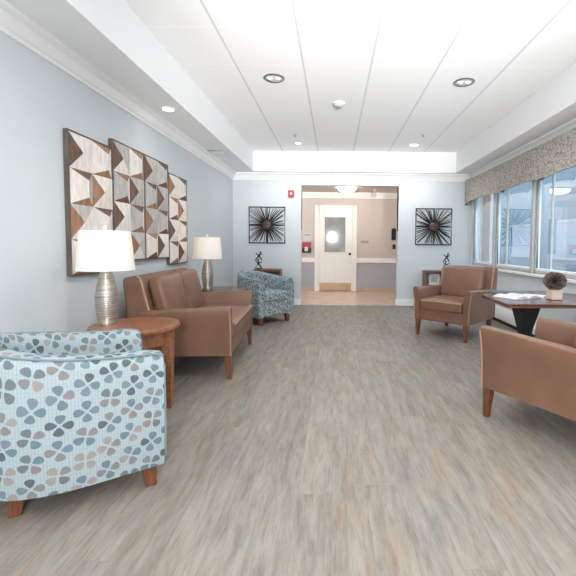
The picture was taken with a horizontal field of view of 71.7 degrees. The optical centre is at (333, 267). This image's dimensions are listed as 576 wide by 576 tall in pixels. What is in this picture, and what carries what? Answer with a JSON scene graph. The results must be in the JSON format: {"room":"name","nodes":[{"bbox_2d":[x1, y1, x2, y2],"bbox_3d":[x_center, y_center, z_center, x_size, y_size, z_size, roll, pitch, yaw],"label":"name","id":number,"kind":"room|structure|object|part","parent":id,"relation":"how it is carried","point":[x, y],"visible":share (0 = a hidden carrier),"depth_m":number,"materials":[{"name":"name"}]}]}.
{"room":"care facility","nodes":[
{"label":"care facility","id":0,"kind":"room"},
{"bbox_2d":[0,31,232,332],"bbox_3d":[-1.926,-0.422,2.406,0.150,2.760,9.950,1,3,0],"label":"wall","id":1,"kind":"structure","parent":0,"point":[38,99],"depth_m":2.59,"materials":[{"name":"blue paint"}]},
{"bbox_2d":[63,128,113,275],"bbox_3d":[-1.826,-0.455,2.985,0.049,1.012,0.544,1,3,0],"label":"art panel","id":2,"kind":"object","parent":1,"relation":"attached to","point":[88,162],"visible":0.79,"depth_m":2.87,"materials":[{"name":"beige wood"}]},
{"bbox_2d":[0,0,235,179],"bbox_3d":[-1.801,-1.377,2.353,0.085,0.125,9.650,1,3,0],"label":"trim","id":3,"kind":"structure","parent":1,"relation":"attached to","point":[13,23],"depth_m":2.88,"materials":[{"name":"white paint"}]},
{"bbox_2d":[108,138,145,259],"bbox_3d":[-1.825,-0.563,3.525,0.049,1.012,0.544,1,3,0],"label":"art panel","id":4,"kind":"object","parent":1,"relation":"attached to","point":[128,162],"visible":0.79,"depth_m":3.52,"materials":[{"name":"beige wood"}]},
{"bbox_2d":[144,154,168,259],"bbox_3d":[-1.824,-0.593,4.069,0.049,1.012,0.544,1,3,0],"label":"art panel","id":5,"kind":"object","parent":1,"relation":"attached to","point":[155,171],"visible":0.9,"depth_m":4.03,"materials":[{"name":"beige wood"}]},
{"bbox_2d":[167,172,187,264],"bbox_3d":[-1.825,-0.546,4.618,0.049,1.012,0.544,1,3,0],"label":"art panel","id":6,"kind":"object","parent":1,"relation":"attached to","point":[177,186],"visible":0.93,"depth_m":4.57,"materials":[{"name":"beige wood"}]},
{"bbox_2d":[0,291,575,575],"bbox_3d":[0.142,0.962,3.594,5.500,0.100,12.170,1,3,0],"label":"floor","id":7,"kind":"structure","parent":0,"point":[343,440],"depth_m":1.90,"materials":[{"name":"laminate"}]},
{"bbox_2d":[0,329,166,518],"bbox_3d":[-1.235,0.640,1.825,0.752,0.717,0.652,-2,4,-36],"label":"tub chair","id":8,"kind":"object","parent":7,"relation":"on","point":[79,409],"visible":1,"depth_m":1.61,"materials":[{"name":"blue fabric"}]},
{"bbox_3d":[-1.298,0.942,1.624,0.067,0.135,0.067,-2,4,-36],"label":"leg","id":9,"kind":"part","parent":8,"relation":"part of","materials":[{"name":"brown wood"}]},
{"bbox_3d":[-0.861,0.935,1.824,0.067,0.135,0.067,-2,4,-36],"label":"leg","id":10,"kind":"part","parent":8,"relation":"part of","materials":[{"name":"brown wood"}]},
{"bbox_2d":[87,317,179,408],"bbox_3d":[-1.341,0.666,2.682,0.560,0.568,0.560,-2,4,-40],"label":"end table","id":11,"kind":"object","parent":7,"relation":"on","point":[155,332],"visible":0.55,"depth_m":2.63,"materials":[{"name":"brown wood"}]},
{"bbox_2d":[75,225,135,325],"bbox_3d":[-1.520,0.052,2.638,0.352,0.660,0.352,1,3,0],"label":"table lamp","id":12,"kind":"object","parent":11,"relation":"on","point":[105,251],"visible":1,"depth_m":2.53,"materials":[{"name":"silver metal"}]},
{"bbox_3d":[-1.519,-0.110,2.629,0.352,0.260,0.352,0,3,0],"label":"lamp shade","id":13,"kind":"part","parent":12,"relation":"part of","materials":[{"name":"white fabric"}]},
{"bbox_3d":[-1.321,0.671,2.906,0.068,0.532,0.068,1,3,5],"label":"leg","id":14,"kind":"part","parent":11,"relation":"part of","materials":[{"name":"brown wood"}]},
{"bbox_3d":[-1.118,0.687,2.663,0.068,0.532,0.068,1,3,5],"label":"leg","id":15,"kind":"part","parent":11,"relation":"part of","materials":[{"name":"brown wood"}]},
{"bbox_2d":[123,267,252,378],"bbox_3d":[-1.285,0.460,3.779,0.868,0.858,1.280,0,3,-4],"label":"loveseat","id":16,"kind":"object","parent":7,"relation":"on","point":[214,323],"visible":0.89,"depth_m":3.22,"materials":[{"name":"brown leather"}]},
{"bbox_3d":[-1.584,0.362,3.755,0.268,0.647,1.210,0,3,-4],"label":"backrest","id":17,"kind":"part","parent":16,"relation":"part of","materials":[{"name":"brown leather"}]},
{"bbox_2d":[148,273,188,309],"bbox_3d":[-1.445,0.268,3.492,0.160,0.410,0.522,-13,4,-3],"label":"cushion","id":18,"kind":"object","parent":16,"relation":"on","point":[165,290],"depth_m":3.30,"materials":[{"name":"brown leather"}]},
{"bbox_3d":[-1.194,0.521,3.204,0.718,0.402,0.104,0,3,-4],"label":"arm","id":19,"kind":"part","parent":16,"relation":"part of","materials":[{"name":"brown leather"}]},
{"bbox_2d":[176,269,204,307],"bbox_3d":[-1.478,0.238,4.020,0.160,0.410,0.522,-13,4,-3],"label":"cushion","id":20,"kind":"object","parent":16,"relation":"on","point":[190,278],"depth_m":3.95,"materials":[{"name":"brown leather"}]},
{"bbox_2d":[198,304,252,336],"bbox_3d":[-1.145,0.497,3.790,0.580,0.168,1.052,0,3,-4],"label":"seat cushion","id":21,"kind":"object","parent":16,"relation":"on","point":[241,313],"depth_m":3.87,"materials":[{"name":"brown leather"}]},
{"bbox_3d":[-0.872,0.819,3.257,0.056,0.205,0.056,0,3,-4],"label":"leg","id":22,"kind":"part","parent":16,"relation":"part of","materials":[{"name":"brown wood"}]},
{"bbox_3d":[-1.267,0.455,4.364,0.718,0.402,0.104,0,3,-4],"label":"arm","id":23,"kind":"part","parent":16,"relation":"part of","materials":[{"name":"brown leather"}]},
{"bbox_3d":[-1.243,0.621,3.790,0.735,0.135,1.070,0,3,-4],"label":"seat rail","id":24,"kind":"part","parent":16,"relation":"part of","materials":[{"name":"brown leather"}]},
{"bbox_3d":[-0.942,0.756,4.385,0.056,0.205,0.056,0,3,-4],"label":"leg","id":25,"kind":"part","parent":16,"relation":"part of","materials":[{"name":"brown wood"}]},
{"bbox_2d":[202,286,247,291],"bbox_3d":[-1.340,0.545,4.839,0.560,0.568,0.560,-3,5,-45],"label":"end table","id":26,"kind":"object","parent":7,"relation":"on","point":[220,288],"visible":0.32,"depth_m":4.79,"materials":[{"name":"brown wood"}]},
{"bbox_2d":[192,234,221,288],"bbox_3d":[-1.540,-0.070,4.804,0.352,0.660,0.352,1,3,0],"label":"table lamp","id":27,"kind":"object","parent":26,"relation":"on","point":[207,248],"visible":1,"depth_m":4.69,"materials":[{"name":"silver metal"}]},
{"bbox_3d":[-1.538,-0.231,4.795,0.352,0.260,0.352,0,3,0],"label":"lamp shade","id":28,"kind":"part","parent":27,"relation":"part of","materials":[{"name":"white fabric"}]},
{"bbox_2d":[237,270,293,325],"bbox_3d":[-1.072,0.421,5.769,0.752,0.717,0.652,3,4,41],"label":"tub chair","id":29,"kind":"object","parent":7,"relation":"on","point":[273,294],"visible":0.84,"depth_m":5.58,"materials":[{"name":"blue fabric"}]},
{"bbox_3d":[-1.007,0.733,5.415,0.067,0.135,0.067,3,4,41],"label":"leg","id":30,"kind":"part","parent":29,"relation":"part of","materials":[{"name":"brown wood"}]},
{"bbox_2d":[265,288,287,301],"bbox_3d":[-0.992,0.399,5.698,0.540,0.170,0.416,3,4,41],"label":"seat cushion","id":31,"kind":"object","parent":29,"relation":"on","point":[271,294],"depth_m":5.55,"materials":[{"name":"blue fabric"}]},
{"bbox_3d":[-0.998,0.558,5.711,0.520,0.200,0.416,3,4,41],"label":"rail","id":32,"kind":"part","parent":29,"relation":"part of","materials":[{"name":"blue fabric"}]},
{"bbox_3d":[-0.698,0.716,5.769,0.067,0.135,0.067,3,4,41],"label":"leg","id":33,"kind":"part","parent":29,"relation":"part of","materials":[{"name":"brown wood"}]},
{"bbox_2d":[253,268,281,275],"bbox_3d":[-1.183,0.369,7.092,0.470,0.670,0.320,1,3,0],"label":"table","id":34,"kind":"object","parent":7,"relation":"on","point":[271,271],"visible":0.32,"depth_m":6.93,"materials":[{"name":"brown wood"}]},
{"bbox_2d":[255,251,261,268],"bbox_3d":[-1.335,-0.122,7.014,0.112,0.318,0.115,-3,5,-45],"label":"figurine","id":35,"kind":"object","parent":34,"relation":"on","point":[258,262],"visible":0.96,"depth_m":7.01,"materials":[{"name":"metal"}]},
{"bbox_2d":[422,270,441,285],"bbox_3d":[1.847,0.396,7.092,0.470,0.670,0.320,1,3,0],"label":"table","id":36,"kind":"object","parent":7,"relation":"on","point":[425,273],"visible":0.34,"depth_m":7.05,"materials":[{"name":"brown wood"}]},
{"bbox_3d":[1.627,0.411,7.093,0.030,0.635,0.300,0,3,0],"label":"panel","id":37,"kind":"part","parent":36,"relation":"part of","materials":[{"name":"brown wood"}]},
{"bbox_3d":[1.847,0.380,7.234,0.410,0.585,0.015,0,3,0],"label":"panel","id":38,"kind":"part","parent":36,"relation":"part of","materials":[{"name":"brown wood"}]},
{"bbox_2d":[429,274,439,284],"bbox_3d":[1.778,0.216,7.020,0.190,0.193,0.015,1,3,0],"label":"picture frame","id":39,"kind":"object","parent":36,"relation":"in","point":[433,278],"visible":1,"depth_m":7.02,"materials":[{"name":"white paint"}]},
{"bbox_2d":[431,277,436,281],"bbox_3d":[1.778,0.222,7.017,0.100,0.080,0.004,0,3,0],"label":"print","id":40,"kind":"object","parent":39,"relation":"attached to","point":[433,279],"depth_m":7.02},
{"bbox_2d":[443,253,449,264],"bbox_3d":[2.004,-0.095,7.044,0.112,0.318,0.115,-3,5,-45],"label":"figurine","id":41,"kind":"object","parent":36,"relation":"on","point":[447,256],"visible":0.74,"depth_m":7.04,"materials":[{"name":"metal"}]},
{"bbox_2d":[413,265,497,342],"bbox_3d":[1.550,0.415,5.011,0.774,0.858,0.868,3,4,43],"label":"armchair","id":42,"kind":"object","parent":7,"relation":"on","point":[458,299],"visible":0.97,"depth_m":4.92,"materials":[{"name":"brown leather"}]},
{"bbox_3d":[1.058,0.741,4.964,0.056,0.205,0.056,3,4,43],"label":"leg","id":43,"kind":"part","parent":42,"relation":"part of","materials":[{"name":"brown wood"}]},
{"bbox_3d":[1.271,0.431,5.197,0.104,0.402,0.718,3,4,43],"label":"arm","id":44,"kind":"part","parent":42,"relation":"part of","materials":[{"name":"brown leather"}]},
{"bbox_3d":[1.518,0.578,4.989,0.564,0.135,0.735,3,4,43],"label":"seat rail","id":45,"kind":"part","parent":42,"relation":"part of","materials":[{"name":"brown leather"}]},
{"bbox_2d":[420,295,463,313],"bbox_3d":[1.453,0.457,4.910,0.546,0.168,0.580,3,4,43],"label":"seat cushion","id":46,"kind":"object","parent":42,"relation":"on","point":[429,304],"depth_m":4.74,"materials":[{"name":"brown leather"}]},
{"bbox_2d":[441,266,485,296],"bbox_3d":[1.674,0.203,5.130,0.546,0.410,0.160,3,-9,43],"label":"cushion","id":47,"kind":"object","parent":42,"relation":"on","point":[457,280],"depth_m":5.07,"materials":[{"name":"brown leather"}]},
{"bbox_3d":[1.515,0.769,4.538,0.056,0.205,0.056,3,4,43],"label":"leg","id":48,"kind":"part","parent":42,"relation":"part of","materials":[{"name":"brown wood"}]},
{"bbox_3d":[1.755,0.309,5.225,0.704,0.647,0.268,3,4,43],"label":"backrest","id":49,"kind":"part","parent":42,"relation":"part of","materials":[{"name":"brown leather"}]},
{"bbox_3d":[1.752,0.460,4.749,0.104,0.402,0.718,3,4,43],"label":"arm","id":50,"kind":"part","parent":42,"relation":"part of","materials":[{"name":"brown leather"}]},
{"bbox_3d":[1.985,0.743,5.064,0.056,0.205,0.093,3,4,43],"label":"leg","id":51,"kind":"part","parent":42,"relation":"part of","materials":[{"name":"brown wood"}]},
{"bbox_2d":[492,305,536,336],"bbox_3d":[2.434,0.742,4.981,0.068,0.225,4.295,1,3,0],"label":"baseboard heater","id":52,"kind":"object","parent":7,"relation":"on","point":[504,316],"visible":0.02,"depth_m":5.54,"materials":[{"name":"white paint"}]},
{"bbox_2d":[479,317,575,420],"bbox_3d":[1.444,0.562,2.371,0.706,0.858,0.868,-1,4,-31],"label":"armchair","id":53,"kind":"object","parent":7,"relation":"on","point":[539,370],"visible":1,"depth_m":2.31,"materials":[{"name":"brown leather"}]},
{"bbox_3d":[1.006,0.874,2.573,0.056,0.205,0.056,-1,4,-31],"label":"leg","id":54,"kind":"part","parent":53,"relation":"part of","materials":[{"name":"brown wood"}]},
{"bbox_3d":[1.668,0.581,2.572,0.104,0.402,0.718,-1,4,-31],"label":"arm","id":55,"kind":"part","parent":53,"relation":"part of","materials":[{"name":"brown leather"}]},
{"bbox_2d":[482,290,575,336],"bbox_3d":[1.875,0.597,3.593,1.040,0.660,0.970,1,3,0],"label":"pedestal table","id":56,"kind":"object","parent":7,"relation":"on","point":[525,311],"visible":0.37,"depth_m":3.50,"materials":[{"name":"brown wood"}]},
{"bbox_2d":[485,290,510,293],"bbox_3d":[1.598,0.242,3.849,0.150,0.014,0.200,-1,3,-20],"label":"notebook","id":57,"kind":"object","parent":56,"relation":"on","point":[489,291],"visible":0.87,"depth_m":3.83,"materials":[{"name":"paper"}]},
{"bbox_2d":[493,293,540,299],"bbox_3d":[1.618,0.256,3.499,0.330,0.025,0.240,-1,4,-28],"label":"magazine","id":58,"kind":"object","parent":56,"relation":"on","point":[514,296],"visible":1,"depth_m":3.44,"materials":[{"name":"paper"}]},
{"bbox_2d":[525,294,545,297],"bbox_3d":[1.828,0.263,3.619,0.180,0.003,0.240,3,4,35],"label":"paper sheet","id":59,"kind":"object","parent":56,"relation":"on","point":[541,296],"visible":0.57,"depth_m":3.63,"materials":[{"name":"white paper"}]},
{"bbox_2d":[543,272,567,299],"bbox_3d":[1.884,0.159,3.373,0.192,0.240,0.191,1,3,0],"label":"topiary","id":60,"kind":"object","parent":56,"relation":"on","point":[554,281],"visible":1,"depth_m":3.33,"materials":[{"name":"brown plant"}]},
{"bbox_2d":[546,289,562,299],"bbox_3d":[1.883,0.236,3.377,0.094,0.085,0.094,0,3,0],"label":"pot","id":61,"kind":"object","parent":60,"relation":"attached to","point":[551,294],"depth_m":3.33,"materials":[{"name":"beige ceramic"}]},
{"bbox_2d":[5,0,575,173],"bbox_3d":[0.332,-1.599,2.339,4.345,0.358,9.650,1,3,0],"label":"ceiling","id":62,"kind":"structure","parent":0,"point":[109,35],"depth_m":3.95,"materials":[{"name":"white paint"}]},
{"bbox_2d":[160,106,175,111],"bbox_3d":[-1.594,-1.512,3.793,0.140,0.011,0.140,1,3,0],"label":"recessed light","id":63,"kind":"object","parent":62,"relation":"in","point":[164,108],"visible":1,"depth_m":3.79,"materials":[{"name":"white paint"}]},
{"bbox_2d":[207,150,229,155],"bbox_3d":[-1.646,-1.614,5.609,0.260,0.012,0.320,1,3,0],"label":"ceiling vent","id":64,"kind":"object","parent":62,"relation":"in","point":[212,152],"visible":0.98,"depth_m":5.58,"materials":[{"name":"metal"}]},
{"bbox_2d":[302,198,396,287],"bbox_3d":[0.155,-0.602,9.541,5.500,2.360,0.120,1,3,0],"label":"wall","id":65,"kind":"structure","parent":0,"point":[376,218],"depth_m":9.47,"materials":[{"name":"beige paint"}]},
{"bbox_2d":[302,242,310,252],"bbox_3d":[-0.656,-0.470,9.461,0.220,0.250,0.056,1,3,0],"label":"wall box","id":66,"kind":"object","parent":65,"relation":"attached to","point":[306,246],"visible":0.97,"depth_m":9.44,"materials":[{"name":"red paint"}]},
{"bbox_3d":[-0.655,-0.525,9.461,0.220,0.140,0.050,0,3,0],"label":"lid","id":67,"kind":"part","parent":66,"relation":"part of","materials":[{"name":"red paint"}]},
{"bbox_2d":[303,233,311,240],"bbox_3d":[-0.634,-0.715,9.469,0.200,0.200,0.012,1,3,0],"label":"notice","id":68,"kind":"object","parent":65,"relation":"attached to","point":[306,236],"visible":1,"depth_m":9.46,"materials":[{"name":"paper"}]},
{"bbox_2d":[314,205,356,290],"bbox_3d":[0.039,-0.449,9.435,1.010,2.063,0.110,1,3,0],"label":"door","id":69,"kind":"structure","parent":65,"relation":"in","point":[335,254],"depth_m":9.46,"materials":[{"name":"white paint"}]},
{"bbox_3d":[0.031,0.473,9.508,0.760,0.185,0.006,0,3,0],"label":"kick plate","id":70,"kind":"part","parent":69,"relation":"part of","materials":[{"name":"orange metal"}]},
{"bbox_3d":[0.024,-0.774,9.459,0.515,0.850,0.006,0,3,0],"label":"glass","id":71,"kind":"part","parent":69,"relation":"part of","materials":[{"name":"glass"}]},
{"bbox_3d":[0.024,-0.773,9.441,0.555,0.895,0.020,0,3,0],"label":"glass frame","id":72,"kind":"part","parent":69,"relation":"part of","materials":[{"name":"glass"}]},
{"bbox_2d":[302,287,395,291],"bbox_3d":[0.145,0.535,9.539,5.500,0.090,0.012,1,3,0],"label":"baseboard","id":73,"kind":"structure","parent":65,"relation":"attached to","point":[303,288],"depth_m":9.53,"materials":[{"name":"beige wood"}]},
{"bbox_2d":[302,258,395,262],"bbox_3d":[0.151,-0.167,9.553,5.500,0.110,0.145,1,3,0],"label":"trim","id":74,"kind":"structure","parent":65,"relation":"attached to","point":[359,260],"depth_m":9.48,"materials":[{"name":"white paint"}]},
{"bbox_2d":[302,192,396,198],"bbox_3d":[0.165,-1.700,9.385,5.500,0.150,0.070,1,3,0],"label":"trim","id":75,"kind":"structure","parent":65,"relation":"attached to","point":[305,195],"depth_m":9.35,"materials":[{"name":"white paint"}]},
{"bbox_2d":[392,228,395,239],"bbox_3d":[1.432,-0.786,9.440,0.100,0.280,0.060,1,3,0],"label":"wall phone","id":76,"kind":"object","parent":65,"relation":"attached to","point":[393,229],"visible":1,"depth_m":9.43,"materials":[{"name":"black plastic"}]},
{"bbox_2d":[302,186,396,192],"bbox_3d":[0.166,-1.772,8.424,5.500,0.100,2.220,1,3,0],"label":"ceiling","id":77,"kind":"structure","parent":0,"point":[304,188],"depth_m":8.91,"materials":[{"name":"beige paint"}]},
{"bbox_2d":[337,187,355,192],"bbox_3d":[0.275,-1.663,8.470,0.410,0.120,0.410,1,3,0],"label":"ceiling light","id":78,"kind":"object","parent":77,"relation":"attached to","point":[342,189],"visible":0.85,"depth_m":8.34,"materials":[{"name":"white glass"}]},
{"bbox_2d":[125,0,575,151],"bbox_3d":[0.334,-1.829,2.311,4.645,0.100,9.920,1,3,0],"label":"ceiling","id":79,"kind":"structure","parent":0,"point":[394,65],"depth_m":3.54,"materials":[{"name":"paint"}]},
{"bbox_2d":[263,73,284,82],"bbox_3d":[-0.596,-1.866,3.922,0.210,0.022,0.210,1,3,0],"label":"recessed light","id":80,"kind":"object","parent":79,"relation":"in","point":[273,78],"visible":1,"depth_m":3.90,"materials":[{"name":"silver metal"}]},
{"bbox_2d":[333,101,344,108],"bbox_3d":[0.058,-1.878,4.597,0.140,0.062,0.140,1,3,0],"label":"smoke detector","id":81,"kind":"object","parent":79,"relation":"attached to","point":[338,104],"visible":1,"depth_m":4.56,"materials":[{"name":"plastic"}]},
{"bbox_2d":[453,78,474,86],"bbox_3d":[1.309,-1.853,3.978,0.210,0.022,0.210,1,3,0],"label":"recessed light","id":82,"kind":"object","parent":79,"relation":"in","point":[462,82],"visible":1,"depth_m":3.96,"materials":[{"name":"silver metal"}]},
{"bbox_2d":[233,180,470,303],"bbox_3d":[0.398,-0.675,7.298,4.495,2.760,0.150,1,3,0],"label":"wall","id":83,"kind":"structure","parent":0,"point":[411,259],"depth_m":7.23,"materials":[{"name":"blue paint"}]},
{"bbox_2d":[249,206,284,243],"bbox_3d":[-1.221,-0.767,7.219,0.669,0.669,0.150,1,3,0],"label":"art","id":84,"kind":"object","parent":83,"relation":"attached to","point":[267,225],"visible":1,"depth_m":7.19,"materials":[{"name":"metal"}]},
{"bbox_2d":[288,190,293,197],"bbox_3d":[-0.778,-1.329,7.164,0.110,0.130,0.053,1,3,0],"label":"fire alarm","id":85,"kind":"object","parent":83,"relation":"attached to","point":[290,192],"visible":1,"depth_m":7.15,"materials":[{"name":"red plastic"}]},
{"bbox_2d":[294,299,300,304],"bbox_3d":[-1.236,0.636,7.290,1.250,0.115,0.014,1,3,0],"label":"baseboard","id":86,"kind":"structure","parent":83,"relation":"attached to","point":[296,301],"depth_m":7.28,"materials":[{"name":"white paint"}]},
{"bbox_2d":[301,180,398,185],"bbox_3d":[0.293,-1.523,7.170,1.770,0.085,0.012,1,3,0],"label":"trim","id":87,"kind":"structure","parent":83,"relation":"attached to","point":[303,182],"depth_m":7.17,"materials":[{"name":"white paint"}]},
{"bbox_2d":[233,172,470,181],"bbox_3d":[0.332,-1.625,7.128,4.345,0.125,0.085,1,3,0],"label":"trim","id":88,"kind":"structure","parent":83,"relation":"attached to","point":[239,175],"depth_m":7.13,"materials":[{"name":"white paint"}]},
{"bbox_2d":[397,300,413,305],"bbox_3d":[1.822,0.662,7.290,1.325,0.115,0.014,1,3,0],"label":"baseboard","id":89,"kind":"structure","parent":83,"relation":"attached to","point":[399,302],"depth_m":7.28,"materials":[{"name":"white paint"}]},
{"bbox_2d":[415,208,452,244],"bbox_3d":[1.817,-0.735,7.219,0.669,0.669,0.150,1,3,0],"label":"art","id":90,"kind":"object","parent":83,"relation":"attached to","point":[433,226],"visible":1,"depth_m":7.19,"materials":[{"name":"metal"}]},
{"bbox_2d":[481,194,493,262],"bbox_3d":[2.965,-0.519,8.493,0.120,2.360,2.220,1,3,0],"label":"wall","id":91,"kind":"structure","parent":0,"point":[488,200],"depth_m":7.48,"materials":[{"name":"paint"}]},
{"bbox_2d":[470,197,575,323],"bbox_3d":[2.568,-0.378,2.331,0.150,2.760,9.800,1,3,0],"label":"wall","id":92,"kind":"structure","parent":0,"point":[505,281],"depth_m":5.16,"materials":[{"name":"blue paint"}]},
{"bbox_2d":[472,193,496,266],"bbox_3d":[2.532,-0.667,6.627,0.097,1.310,1.010,1,3,0],"label":"window","id":93,"kind":"structure","parent":92,"relation":"in","point":[475,227],"depth_m":6.83,"materials":[{"name":"metal"}]},
{"bbox_3d":[2.546,-0.667,6.642,0.040,1.234,0.904,0,3,0],"label":"sash","id":94,"kind":"part","parent":93,"relation":"part of","materials":[{"name":"clear glass"}]},
{"bbox_3d":[2.500,-0.640,6.153,0.032,1.305,0.060,0,3,0],"label":"post","id":95,"kind":"part","parent":93,"relation":"part of","materials":[{"name":"metal"}]},
{"bbox_2d":[465,128,575,204],"bbox_3d":[2.428,-1.139,3.606,0.141,0.435,7.130,1,3,0],"label":"window valance","id":96,"kind":"object","parent":92,"relation":"attached to","point":[558,154],"visible":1,"depth_m":4.83,"materials":[{"name":"beige fabric"}]},
{"bbox_2d":[468,265,575,283],"bbox_3d":[2.496,0.166,3.729,0.105,0.035,6.990,1,3,0],"label":"trim","id":97,"kind":"structure","parent":92,"relation":"attached to","point":[500,270],"depth_m":5.04,"materials":[{"name":"white paint"}]},
{"bbox_2d":[469,118,575,177],"bbox_3d":[2.459,-1.339,2.353,0.085,0.125,9.650,1,3,0],"label":"trim","id":98,"kind":"structure","parent":92,"relation":"attached to","point":[571,124],"depth_m":4.91,"materials":[{"name":"white paint"}]},
{"bbox_2d":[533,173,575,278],"bbox_3d":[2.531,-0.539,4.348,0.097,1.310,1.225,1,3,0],"label":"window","id":99,"kind":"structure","parent":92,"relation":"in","point":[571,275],"depth_m":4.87,"materials":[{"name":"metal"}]},
{"label":"outside","id":100,"kind":"structure","parent":0,"visible":0},
{"bbox_3d":[31.319,0.829,17.558,57.350,0.150,85.000,0,3,0],"label":"ground","id":101,"kind":"structure","parent":100,"visible":0},
{"bbox_2d":[495,166,575,272],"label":"window","id":102,"kind":"structure","parent":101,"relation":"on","point":[564,230],"depth_m":20.51,"materials":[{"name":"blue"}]},
{"bbox_3d":[10.974,-1.547,23.295,0.080,1.900,2.500,0,3,0],"label":"window trim","id":103,"kind":"part","parent":102,"relation":"part of","materials":[{"name":"clear glass"}]},
{"bbox_3d":[10.972,-1.290,18.702,0.080,1.900,2.500,0,3,0],"label":"window trim","id":104,"kind":"part","parent":102,"relation":"part of","materials":[{"name":"clear glass"}]}
]}

